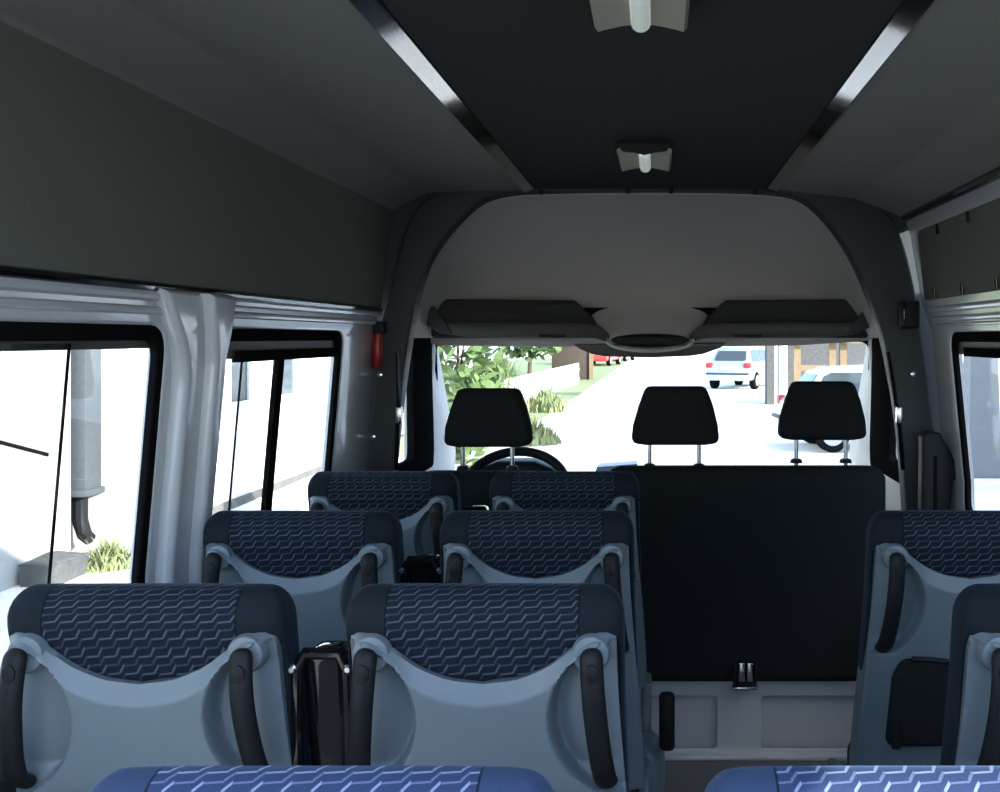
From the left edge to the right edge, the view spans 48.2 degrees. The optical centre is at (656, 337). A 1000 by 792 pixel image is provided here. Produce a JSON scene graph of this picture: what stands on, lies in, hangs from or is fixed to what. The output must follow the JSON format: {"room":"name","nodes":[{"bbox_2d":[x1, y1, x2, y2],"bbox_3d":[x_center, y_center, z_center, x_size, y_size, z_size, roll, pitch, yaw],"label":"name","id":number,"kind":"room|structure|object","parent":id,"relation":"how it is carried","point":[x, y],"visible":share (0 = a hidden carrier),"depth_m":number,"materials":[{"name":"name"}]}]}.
{"room":"vehicle interior","nodes":[
{"label":"vehicle interior","id":0,"kind":"room"},
{"bbox_2d":[0,290,376,582],"bbox_3d":[-1.053,0.660,2.380,0.093,1.620,3.200,0,0,0],"label":"frame","id":1,"kind":"structure","parent":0,"point":[356,368],"depth_m":2.87,"materials":[{"name":"white paint"}]},
{"bbox_2d":[0,767,15,791],"bbox_3d":[-1.028,1.060,2.380,0.015,0.780,3.200,0,0,0],"label":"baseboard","id":2,"kind":"structure","parent":1,"relation":"attached to","point":[4,786],"depth_m":1.72,"materials":[{"name":"plastic"}]},
{"bbox_2d":[0,321,163,583],"bbox_3d":[-1.047,0.292,1.577,0.064,0.671,1.431,0,0,0],"label":"window","id":3,"kind":"structure","parent":1,"relation":"in","point":[14,336],"depth_m":2.08,"materials":[{"name":"black rubber"}]},
{"bbox_2d":[0,277,381,324],"bbox_3d":[-1.008,-0.072,2.380,0.026,0.052,3.200,0,0,0],"label":"trim","id":4,"kind":"structure","parent":1,"relation":"attached to","point":[8,284],"depth_m":2.04,"materials":[{"name":"white paint"}]},
{"bbox_2d":[0,265,382,311],"bbox_3d":[-1.002,-0.102,2.380,0.022,0.021,3.200,0,0,0],"label":"trim","id":5,"kind":"structure","parent":1,"relation":"attached to","point":[8,271],"depth_m":2.11,"materials":[{"name":"black plastic"}]},
{"bbox_2d":[155,288,229,582],"bbox_3d":[-1.023,0.685,2.365,0.094,1.570,0.350,0,0,0],"label":"trim","id":6,"kind":"structure","parent":1,"relation":"attached to","point":[182,318],"depth_m":2.31,"materials":[{"name":"white paint"}]},
{"bbox_2d":[0,21,393,306],"bbox_3d":[-0.974,-0.283,2.377,0.048,0.357,3.195,0,0,0],"label":"trim","id":7,"kind":"structure","parent":1,"relation":"attached to","point":[101,174],"depth_m":2.13,"materials":[{"name":"grey plastic"}]},
{"bbox_2d":[189,294,236,582],"bbox_3d":[-1.005,0.688,2.430,0.110,1.565,0.140,0,0,0],"label":"trim","id":8,"kind":"structure","parent":1,"relation":"attached to","point":[219,310],"depth_m":2.40,"materials":[{"name":"white paint"}]},
{"bbox_2d":[0,0,519,220],"bbox_3d":[-0.740,-0.322,2.380,0.520,0.433,3.200,0,0,0],"label":"ceiling panel","id":9,"kind":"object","parent":1,"relation":"attached to","point":[313,84],"depth_m":2.19,"materials":[{"name":"grey plastic"}]},
{"bbox_2d":[227,328,341,509],"bbox_3d":[-1.047,0.294,3.015,0.064,0.668,1.126,0,0,0],"label":"window","id":10,"kind":"structure","parent":1,"relation":"in","point":[277,346],"depth_m":3.00,"materials":[{"name":"black rubber"}]},
{"bbox_2d":[372,321,385,368],"bbox_3d":[-1.000,0.025,3.935,0.060,0.170,0.050,0,0,0],"label":"hammer","id":11,"kind":"object","parent":1,"relation":"attached to","point":[379,328],"visible":0.84,"depth_m":3.92,"materials":[{"name":"red plastic"}]},
{"bbox_2d":[404,347,455,470],"bbox_3d":[-1.028,0.595,4.780,0.124,1.750,1.440,0,0,0],"label":"wall","id":12,"kind":"structure","parent":0,"point":[444,455],"depth_m":5.07,"materials":[{"name":"white paint"}]},
{"bbox_2d":[398,338,433,470],"bbox_3d":[-0.997,0.241,4.476,0.056,0.657,0.801,0,0,0],"label":"window","id":13,"kind":"structure","parent":12,"relation":"in","point":[419,391],"depth_m":4.57,"materials":[{"name":"black plastic"}]},
{"bbox_2d":[432,344,435,378],"bbox_3d":[-1.058,0.263,5.045,0.090,0.674,0.576,0,0,-12],"label":"trim","id":14,"kind":"structure","parent":12,"relation":"attached to","point":[433,345],"depth_m":4.87,"materials":[{"name":"white metal"}]},
{"bbox_2d":[382,0,902,188],"bbox_3d":[-0.023,-0.542,2.390,0.847,0.001,3.220,0,0,0],"label":"ceiling","id":15,"kind":"structure","parent":0,"point":[733,94],"depth_m":2.27,"materials":[{"name":"black fabric"}]},
{"bbox_2d":[589,0,689,32],"bbox_3d":[-0.026,-0.519,1.648,0.152,0.046,0.316,0,0,0],"label":"ceiling lamp","id":16,"kind":"object","parent":15,"relation":"attached to","point":[607,14],"visible":1,"depth_m":1.71,"materials":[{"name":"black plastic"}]},
{"bbox_2d":[617,140,671,172],"bbox_3d":[-0.035,-0.519,3.163,0.152,0.046,0.306,0,0,0],"label":"ceiling lamp","id":17,"kind":"object","parent":15,"relation":"attached to","point":[645,155],"visible":1,"depth_m":3.03,"materials":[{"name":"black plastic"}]},
{"bbox_2d":[414,194,878,337],"bbox_3d":[-0.030,-0.277,4.445,1.902,0.554,0.710,0,0,0],"label":"front headliner","id":18,"kind":"structure","parent":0,"point":[577,248],"depth_m":4.54},
{"bbox_2d":[427,299,609,340],"bbox_3d":[-0.568,-0.074,4.514,0.744,0.174,0.207,0,0,0],"label":"sun visor","id":19,"kind":"object","parent":18,"relation":"attached to","point":[454,318],"visible":0.98,"depth_m":4.57,"materials":[{"name":"plastic"}]},
{"bbox_2d":[585,286,714,352],"bbox_3d":[-0.031,-0.085,4.669,0.815,0.290,0.402,0,0,0],"label":"console","id":20,"kind":"object","parent":18,"relation":"attached to","point":[643,319],"visible":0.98,"depth_m":4.67,"materials":[{"name":"black plastic"}]},
{"bbox_2d":[574,343,725,356],"bbox_3d":[-0.030,0.037,4.760,0.661,0.093,0.095,0,0,0],"label":"mirror","id":21,"kind":"object","parent":20,"relation":"attached to","point":[605,350],"visible":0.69,"depth_m":4.71,"materials":[{"name":"black plastic"}]},
{"bbox_2d":[690,299,868,340],"bbox_3d":[0.510,-0.074,4.514,0.744,0.174,0.207,0,0,0],"label":"sun visor","id":22,"kind":"object","parent":18,"relation":"attached to","point":[824,318],"visible":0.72,"depth_m":4.57,"materials":[{"name":"plastic"}]},
{"bbox_2d":[377,192,940,433],"bbox_3d":[0.001,0.440,4.060,2.202,2.060,0.012,0,0,0],"label":"wall","id":23,"kind":"structure","parent":0,"point":[402,215],"depth_m":4.05,"materials":[{"name":"plastic"}]},
{"bbox_2d":[394,352,402,469],"bbox_3d":[-0.938,0.265,3.979,0.032,0.428,0.028,0,0,0],"label":"strip","id":24,"kind":"object","parent":23,"relation":"attached to","point":[398,410],"visible":1,"depth_m":3.98,"materials":[{"name":"black plastic"}]},
{"bbox_2d":[349,0,534,191],"bbox_3d":[-0.464,-0.538,2.390,0.045,0.016,3.220,0,0,0],"label":"trim","id":25,"kind":"structure","parent":23,"relation":"attached to","point":[375,12],"depth_m":2.25,"materials":[{"name":"silver metal"}]},
{"bbox_2d":[370,188,915,439],"bbox_3d":[-0.051,-0.087,3.988,1.978,0.912,0.012,0,0,0],"label":"trim","id":26,"kind":"structure","parent":23,"relation":"attached to","point":[540,191],"depth_m":3.98,"materials":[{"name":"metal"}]},
{"bbox_2d":[365,189,933,509],"bbox_3d":[0.002,0.452,4.040,2.236,2.035,0.100,0,0,0],"label":"trim","id":27,"kind":"structure","parent":23,"relation":"attached to","point":[870,240],"depth_m":3.99,"materials":[{"name":"plastic"}]},
{"bbox_2d":[766,0,934,191],"bbox_3d":[0.415,-0.538,2.390,0.045,0.016,3.220,0,0,0],"label":"trim","id":28,"kind":"structure","parent":23,"relation":"attached to","point":[907,14],"depth_m":2.25,"materials":[{"name":"silver metal"}]},
{"bbox_2d":[886,352,904,469],"bbox_3d":[0.864,0.264,3.979,0.070,0.429,0.028,0,0,0],"label":"strip","id":29,"kind":"object","parent":23,"relation":"attached to","point":[898,410],"visible":1,"depth_m":3.98,"materials":[{"name":"black plastic"}]},
{"bbox_2d":[629,761,847,791],"bbox_3d":[-0.005,1.490,3.040,2.110,0.040,4.520,0,0,0],"label":"floor","id":30,"kind":"structure","parent":0,"point":[680,776],"depth_m":3.75,"materials":[{"name":"plastic"}]},
{"bbox_2d":[0,583,349,791],"bbox_3d":[-0.727,0.928,1.875,0.541,1.117,0.633,0,0,0],"label":"passenger seat","id":31,"kind":"object","parent":30,"relation":"on","point":[97,680],"visible":0.9,"depth_m":1.61,"materials":[{"name":"plastic"}]},
{"bbox_2d":[202,510,440,760],"bbox_3d":[-0.727,0.928,2.578,0.541,1.117,0.633,0,0,0],"label":"passenger seat","id":32,"kind":"object","parent":30,"relation":"on","point":[322,559],"visible":0.29,"depth_m":2.31,"materials":[{"name":"fabric"}]},
{"bbox_2d":[90,766,553,791],"bbox_3d":[-0.295,0.938,1.185,0.478,1.117,0.633,0,0,0],"label":"passenger seat","id":33,"kind":"object","parent":30,"relation":"on","point":[150,778],"visible":1,"depth_m":0.95,"materials":[{"name":"blue fabric"}]},
{"bbox_2d":[307,471,489,561],"bbox_3d":[-0.727,0.928,3.273,0.541,1.117,0.633,0,0,0],"label":"passenger seat","id":34,"kind":"object","parent":30,"relation":"on","point":[421,501],"visible":0.17,"depth_m":3.01,"materials":[{"name":"fabric"}]},
{"bbox_2d":[431,388,533,509],"bbox_3d":[-0.620,0.825,4.121,0.520,1.289,0.598,0,0,0],"label":"seat","id":35,"kind":"object","parent":30,"relation":"on","point":[478,417],"visible":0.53,"depth_m":3.90,"materials":[{"name":"black fabric"}]},
{"bbox_2d":[346,583,628,791],"bbox_3d":[-0.256,0.928,1.875,0.478,1.117,0.633,0,0,0],"label":"passenger seat","id":36,"kind":"object","parent":30,"relation":"on","point":[531,676],"visible":0.89,"depth_m":1.61,"materials":[{"name":"plastic"}]},
{"bbox_2d":[440,510,649,791],"bbox_3d":[-0.223,0.928,2.578,0.544,1.117,0.633,0,0,0],"label":"passenger seat","id":37,"kind":"object","parent":30,"relation":"on","point":[477,546],"visible":0.21,"depth_m":2.32,"materials":[{"name":"fabric"}]},
{"bbox_2d":[489,471,674,791],"bbox_3d":[-0.223,0.928,3.273,0.544,1.117,0.633,0,0,0],"label":"passenger seat","id":38,"kind":"object","parent":30,"relation":"on","point":[509,490],"visible":0.17,"depth_m":3.01,"materials":[{"name":"fabric"}]},
{"bbox_2d":[611,381,885,760],"bbox_3d":[0.300,0.812,4.094,1.020,1.316,0.612,0,0,0],"label":"seat","id":39,"kind":"object","parent":30,"relation":"on","point":[752,576],"visible":0.77,"depth_m":3.82,"materials":[{"name":"black fabric"}]},
{"bbox_2d":[704,766,999,791],"bbox_3d":[0.245,0.938,1.185,0.478,1.117,0.633,0,0,0],"label":"passenger seat","id":40,"kind":"object","parent":30,"relation":"on","point":[758,778],"visible":1,"depth_m":0.95,"materials":[{"name":"blue fabric"}]},
{"bbox_2d":[826,510,999,765],"bbox_3d":[0.660,0.928,2.578,0.478,1.117,0.633,0,0,0],"label":"passenger seat","id":41,"kind":"object","parent":30,"relation":"on","point":[918,562],"visible":0.63,"depth_m":2.32,"materials":[{"name":"plastic"}]},
{"bbox_2d":[847,743,849,765],"bbox_3d":[0.660,1.060,2.674,0.354,0.100,0.320,0,0,0],"label":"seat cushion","id":42,"kind":"object","parent":41,"relation":"on","point":[848,749],"depth_m":2.78,"materials":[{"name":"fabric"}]},
{"bbox_2d":[940,583,999,765],"bbox_3d":[0.658,0.928,1.875,0.478,1.117,0.633,0,0,0],"label":"passenger seat","id":43,"kind":"object","parent":30,"relation":"on","point":[971,730],"visible":0.88,"depth_m":1.63,"materials":[{"name":"plastic"}]},
{"bbox_2d":[849,179,999,509],"bbox_3d":[0.990,0.517,3.140,0.189,1.905,4.720,0,0,0],"label":"frame","id":44,"kind":"structure","parent":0,"point":[941,336],"depth_m":3.80,"materials":[{"name":"white paint"}]},
{"bbox_2d":[431,338,872,346],"bbox_3d":[-0.014,-0.008,4.790,2.008,0.099,0.107,0,0,1],"label":"trim","id":45,"kind":"structure","parent":44,"relation":"attached to","point":[502,342],"depth_m":4.78,"materials":[{"name":"grey plastic"}]},
{"bbox_2d":[868,339,871,378],"bbox_3d":[1.013,0.263,5.045,0.090,0.674,0.576,0,0,12],"label":"trim","id":46,"kind":"structure","parent":44,"relation":"attached to","point":[870,340],"depth_m":4.86,"materials":[{"name":"white metal"}]},
{"bbox_2d":[870,338,899,483],"bbox_3d":[0.952,0.241,4.476,0.056,0.657,0.801,0,0,0],"label":"window","id":47,"kind":"structure","parent":44,"relation":"in","point":[883,457],"depth_m":4.60,"materials":[{"name":"black rubber"}]},
{"bbox_2d":[779,0,999,216],"bbox_3d":[0.660,-0.486,2.380,0.456,0.103,3.200,0,0,0],"label":"ceiling panel","id":48,"kind":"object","parent":44,"relation":"attached to","point":[925,125],"depth_m":2.61,"materials":[{"name":"grey plastic"}]},
{"bbox_2d":[898,300,919,328],"bbox_3d":[0.895,-0.083,3.908,0.067,0.100,0.064,0,0,0],"label":"box","id":49,"kind":"object","parent":44,"relation":"attached to","point":[908,310],"visible":1,"depth_m":3.88,"materials":[{"name":"black plastic"}]},
{"bbox_2d":[918,431,955,509],"bbox_3d":[0.989,0.553,3.857,0.140,0.452,0.075,0,0,0],"label":"cover","id":50,"kind":"object","parent":44,"relation":"attached to","point":[936,466],"visible":0.63,"depth_m":3.83,"materials":[{"name":"black plastic"}]},
{"bbox_2d":[902,166,999,221],"bbox_3d":[0.890,-0.430,2.355,0.032,0.030,3.150,0,0,0],"label":"trim","id":51,"kind":"structure","parent":44,"relation":"attached to","point":[993,175],"depth_m":3.24,"materials":[{"name":"black plastic"}]},
{"bbox_2d":[918,198,999,299],"bbox_3d":[0.927,-0.253,2.040,0.058,0.239,3.680,0,0,0],"label":"panel","id":52,"kind":"object","parent":44,"relation":"attached to","point":[960,253],"visible":1,"depth_m":3.33,"materials":[{"name":"grey plastic"}]},
{"bbox_2d":[928,299,999,326],"bbox_3d":[0.971,-0.074,2.320,0.037,0.070,3.080,0,0,0],"label":"trim","id":53,"kind":"structure","parent":44,"relation":"attached to","point":[995,303],"depth_m":3.41,"materials":[{"name":"white paint"}]},
{"bbox_2d":[951,331,999,509],"bbox_3d":[1.029,0.296,3.103,0.071,0.664,1.301,0,0,0],"label":"window","id":54,"kind":"structure","parent":44,"relation":"in","point":[969,344],"depth_m":3.70,"materials":[{"name":"black rubber"}]},
{"bbox_3d":[-0.025,1.090,5.390,2.050,0.760,0.060,0,0,0],"label":"wall","id":55,"kind":"structure","parent":0,"visible":0},
{"bbox_2d":[481,458,554,470],"bbox_3d":[-0.030,0.800,5.051,1.920,0.531,0.617,0,0,0],"label":"dashboard","id":56,"kind":"object","parent":55,"relation":"attached to","point":[534,464],"visible":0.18,"depth_m":4.77,"materials":[{"name":"black plastic"}]},
{"bbox_2d":[469,447,566,470],"bbox_3d":[-0.571,0.655,4.420,0.423,0.405,0.388,0,0,35],"label":"steering wheel","id":57,"kind":"object","parent":56,"relation":"attached to","point":[541,455],"visible":0.26,"depth_m":4.54,"materials":[{"name":"black plastic"}]},
{"bbox_2d":[596,460,637,470],"bbox_3d":[-0.197,0.616,5.055,0.213,0.090,0.150,0,0,0],"label":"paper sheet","id":58,"kind":"object","parent":56,"relation":"on","point":[608,466],"visible":0.36,"depth_m":5.01,"materials":[{"name":"white paper"}]},
{"bbox_2d":[435,308,868,379],"bbox_3d":[-0.015,0.300,5.107,2.210,0.860,0.798,0,0,0],"label":"window","id":59,"kind":"structure","parent":55,"relation":"in","point":[708,311],"depth_m":4.73,"materials":[{"name":"black plastic"}]},
{"label":"outside","id":60,"kind":"structure","parent":0,"visible":0},
{"bbox_2d":[0,346,999,667],"bbox_3d":[0.000,1.720,40.000,120.000,1.600,160.000,0,0,0],"label":"ground","id":61,"kind":"structure","parent":60,"point":[596,426],"depth_m":21.30,"materials":[{"name":"concrete"}]},
{"bbox_2d":[18,550,88,586],"bbox_3d":[-5.050,1.938,9.219,0.356,0.215,0.538,0,0,0],"label":"kerb stone","id":62,"kind":"object","parent":61,"relation":"on","point":[67,566],"visible":0.83,"depth_m":9.04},
{"bbox_2d":[81,529,131,573],"bbox_3d":[-4.839,1.869,9.736,0.612,0.362,0.628,0,0,0],"label":"clump","id":63,"kind":"object","parent":61,"relation":"on","point":[110,558],"visible":0.76,"depth_m":9.62,"materials":[{"name":"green plant"}]},
{"bbox_2d":[0,348,403,591],"bbox_3d":[-6.465,-0.680,12.525,3.070,5.700,23.050,0,0,0],"label":"building","id":64,"kind":"structure","parent":61,"relation":"on","point":[31,382],"depth_m":10.30,"materials":[{"name":"white paint"}]},
{"bbox_2d":[71,349,104,544],"bbox_3d":[-5.318,-0.596,10.100,0.345,4.968,0.340,0,0,0],"label":"drainpipe","id":65,"kind":"object","parent":64,"relation":"attached to","point":[85,364],"visible":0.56,"depth_m":9.99,"materials":[{"name":"grey metal"}]},
{"bbox_2d":[71,497,95,544],"bbox_3d":[-5.258,1.629,10.082,0.232,0.518,0.137,0,0,24],"label":"outlet","id":66,"kind":"object","parent":65,"relation":"attached to","point":[79,505],"depth_m":10.04,"materials":[{"name":"black plastic"}]},
{"bbox_2d":[438,345,508,466],"bbox_3d":[-1.987,0.473,10.995,1.026,3.278,1.190,0,0,0],"label":"tree","id":67,"kind":"object","parent":61,"relation":"on","point":[462,376],"visible":0.21,"depth_m":10.78,"materials":[{"name":"green plant"}]},
{"bbox_2d":[525,410,561,446],"bbox_3d":[-2.360,1.605,20.008,1.265,0.629,1.188,0,0,0],"label":"clump","id":68,"kind":"object","parent":61,"relation":"on","point":[540,437],"visible":0.39,"depth_m":19.76,"materials":[{"name":"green plant"}]},
{"bbox_2d":[705,346,764,388],"bbox_3d":[3.149,1.015,38.798,1.676,1.449,3.965,0,0,24],"label":"car","id":69,"kind":"object","parent":61,"relation":"on","point":[738,364],"visible":0.81,"depth_m":37.28,"materials":[{"name":"silver metal"}]},
{"bbox_2d":[706,363,712,367],"bbox_3d":[1.788,0.930,37.414,0.260,0.180,0.160,0,0,24],"label":"tail light","id":70,"kind":"object","parent":69,"relation":"attached to","point":[708,365],"depth_m":37.33,"materials":[{"name":"red plastic"}]},
{"bbox_2d":[743,363,751,367],"bbox_3d":[3.031,0.930,36.861,0.260,0.180,0.160,0,0,24],"label":"tail light","id":71,"kind":"object","parent":69,"relation":"attached to","point":[745,365],"depth_m":36.79,"materials":[{"name":"red plastic"}]},
{"bbox_2d":[774,346,777,407],"bbox_3d":[3.137,-0.270,29.000,0.090,4.200,0.090,0,0,0],"label":"pole","id":72,"kind":"object","parent":61,"relation":"on","point":[775,347],"visible":0.34,"depth_m":28.96,"materials":[{"name":"white metal"}]},
{"bbox_2d":[779,346,786,394],"bbox_3d":[3.322,-0.270,29.000,0.220,4.200,0.220,0,0,0],"label":"pole","id":73,"kind":"object","parent":61,"relation":"on","point":[782,349],"visible":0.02,"depth_m":28.90,"materials":[{"name":"white metal"}]},
{"bbox_2d":[765,343,865,404],"bbox_3d":[4.950,0.395,30.300,3.900,3.050,0.600,0,0,0],"label":"stone wall","id":74,"kind":"structure","parent":61,"relation":"on","point":[817,354],"depth_m":30.00,"materials":[{"name":"grey stone"}]},
{"bbox_2d":[772,364,862,451],"bbox_3d":[4.117,1.201,19.400,3.965,1.449,1.676,0,0,-4],"label":"car","id":75,"kind":"object","parent":61,"relation":"on","point":[850,373],"visible":0.17,"depth_m":18.72,"materials":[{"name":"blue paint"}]},
{"bbox_2d":[776,394,784,403],"bbox_3d":[2.257,1.116,19.951,0.160,0.180,0.260,0,0,-4],"label":"tail light","id":76,"kind":"object","parent":75,"relation":"attached to","point":[779,397],"depth_m":19.84,"materials":[{"name":"red plastic"}]},
{"bbox_2d":[793,342,861,381],"bbox_3d":[4.685,0.610,25.860,3.700,2.500,0.440,0,0,0],"label":"shelter","id":77,"kind":"object","parent":61,"relation":"on","point":[797,367],"visible":0.09,"depth_m":25.92,"materials":[{"name":"beige wood"}]},
{"bbox_2d":[963,355,999,477],"bbox_3d":[4.411,-0.280,15.000,0.460,4.500,0.460,0,0,0],"label":"wall","id":78,"kind":"structure","parent":61,"relation":"on","point":[981,374],"depth_m":14.79,"materials":[{"name":"white paint"}]},
{"bbox_2d":[974,478,999,490],"bbox_3d":[6.450,1.940,14.475,5.100,0.120,0.550,0,0,0],"label":"kerb","id":79,"kind":"object","parent":61,"relation":"on","point":[980,484],"depth_m":14.20,"materials":[{"name":"white paint"}]},
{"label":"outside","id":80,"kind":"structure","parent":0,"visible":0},
{"bbox_2d":[399,358,629,455],"bbox_3d":[-5.350,1.643,46.500,7.300,0.570,57.000,0,0,0],"label":"verge","id":81,"kind":"structure","parent":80,"point":[601,370],"depth_m":48.82,"materials":[{"name":"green plant"}]},
{"bbox_2d":[481,350,525,391],"bbox_3d":[-5.120,0.999,35.442,1.825,1.532,1.859,0,0,0],"label":"clump","id":82,"kind":"object","parent":81,"relation":"on","point":[513,374],"visible":0.15,"depth_m":35.34,"materials":[{"name":"green plant"}]},
{"bbox_2d":[480,370,529,411],"bbox_3d":[-3.930,1.185,25.959,1.941,1.349,1.896,0,0,0],"label":"clump","id":83,"kind":"object","parent":81,"relation":"on","point":[500,379],"visible":0.08,"depth_m":26.06,"materials":[{"name":"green plant"}]},
{"bbox_2d":[498,346,561,380],"bbox_3d":[-4.864,0.077,41.543,3.116,3.476,3.115,0,0,0],"label":"tree","id":84,"kind":"object","parent":81,"relation":"on","point":[518,352],"visible":0.09,"depth_m":41.31,"materials":[{"name":"green plant"}]},
{"bbox_2d":[504,363,579,401],"bbox_3d":[-3.443,1.390,33.999,0.104,0.920,14.162,0,0,4],"label":"picket fence","id":85,"kind":"object","parent":81,"relation":"on","point":[570,373],"visible":0.66,"depth_m":34.84,"materials":[{"name":"white paint"}]},
{"bbox_2d":[525,383,566,412],"bbox_3d":[-2.825,1.477,27.492,1.230,0.736,1.189,0,0,0],"label":"clump","id":86,"kind":"object","parent":81,"relation":"on","point":[544,402],"visible":0.91,"depth_m":27.21,"materials":[{"name":"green plant"}]},
{"bbox_2d":[552,347,592,379],"bbox_3d":[-3.448,0.720,45.000,2.050,1.900,2.100,0,0,0],"label":"shed","id":87,"kind":"object","parent":81,"relation":"on","point":[568,355],"visible":0.34,"depth_m":44.10,"materials":[{"name":"brown wood"}]},
{"bbox_2d":[593,354,621,365],"bbox_3d":[-3.109,0.785,61.002,1.676,1.449,3.965,0,0,10],"label":"car","id":88,"kind":"object","parent":81,"relation":"on","point":[608,360],"visible":0.27,"depth_m":59.39,"materials":[{"name":"red paint"}]},
{"bbox_2d":[622,357,634,360],"bbox_3d":[-2.472,0.705,69.002,1.676,1.449,3.965,0,0,10],"label":"car","id":89,"kind":"object","parent":81,"relation":"on","point":[624,358],"visible":0.08,"depth_m":67.63,"materials":[{"name":"white paint"}]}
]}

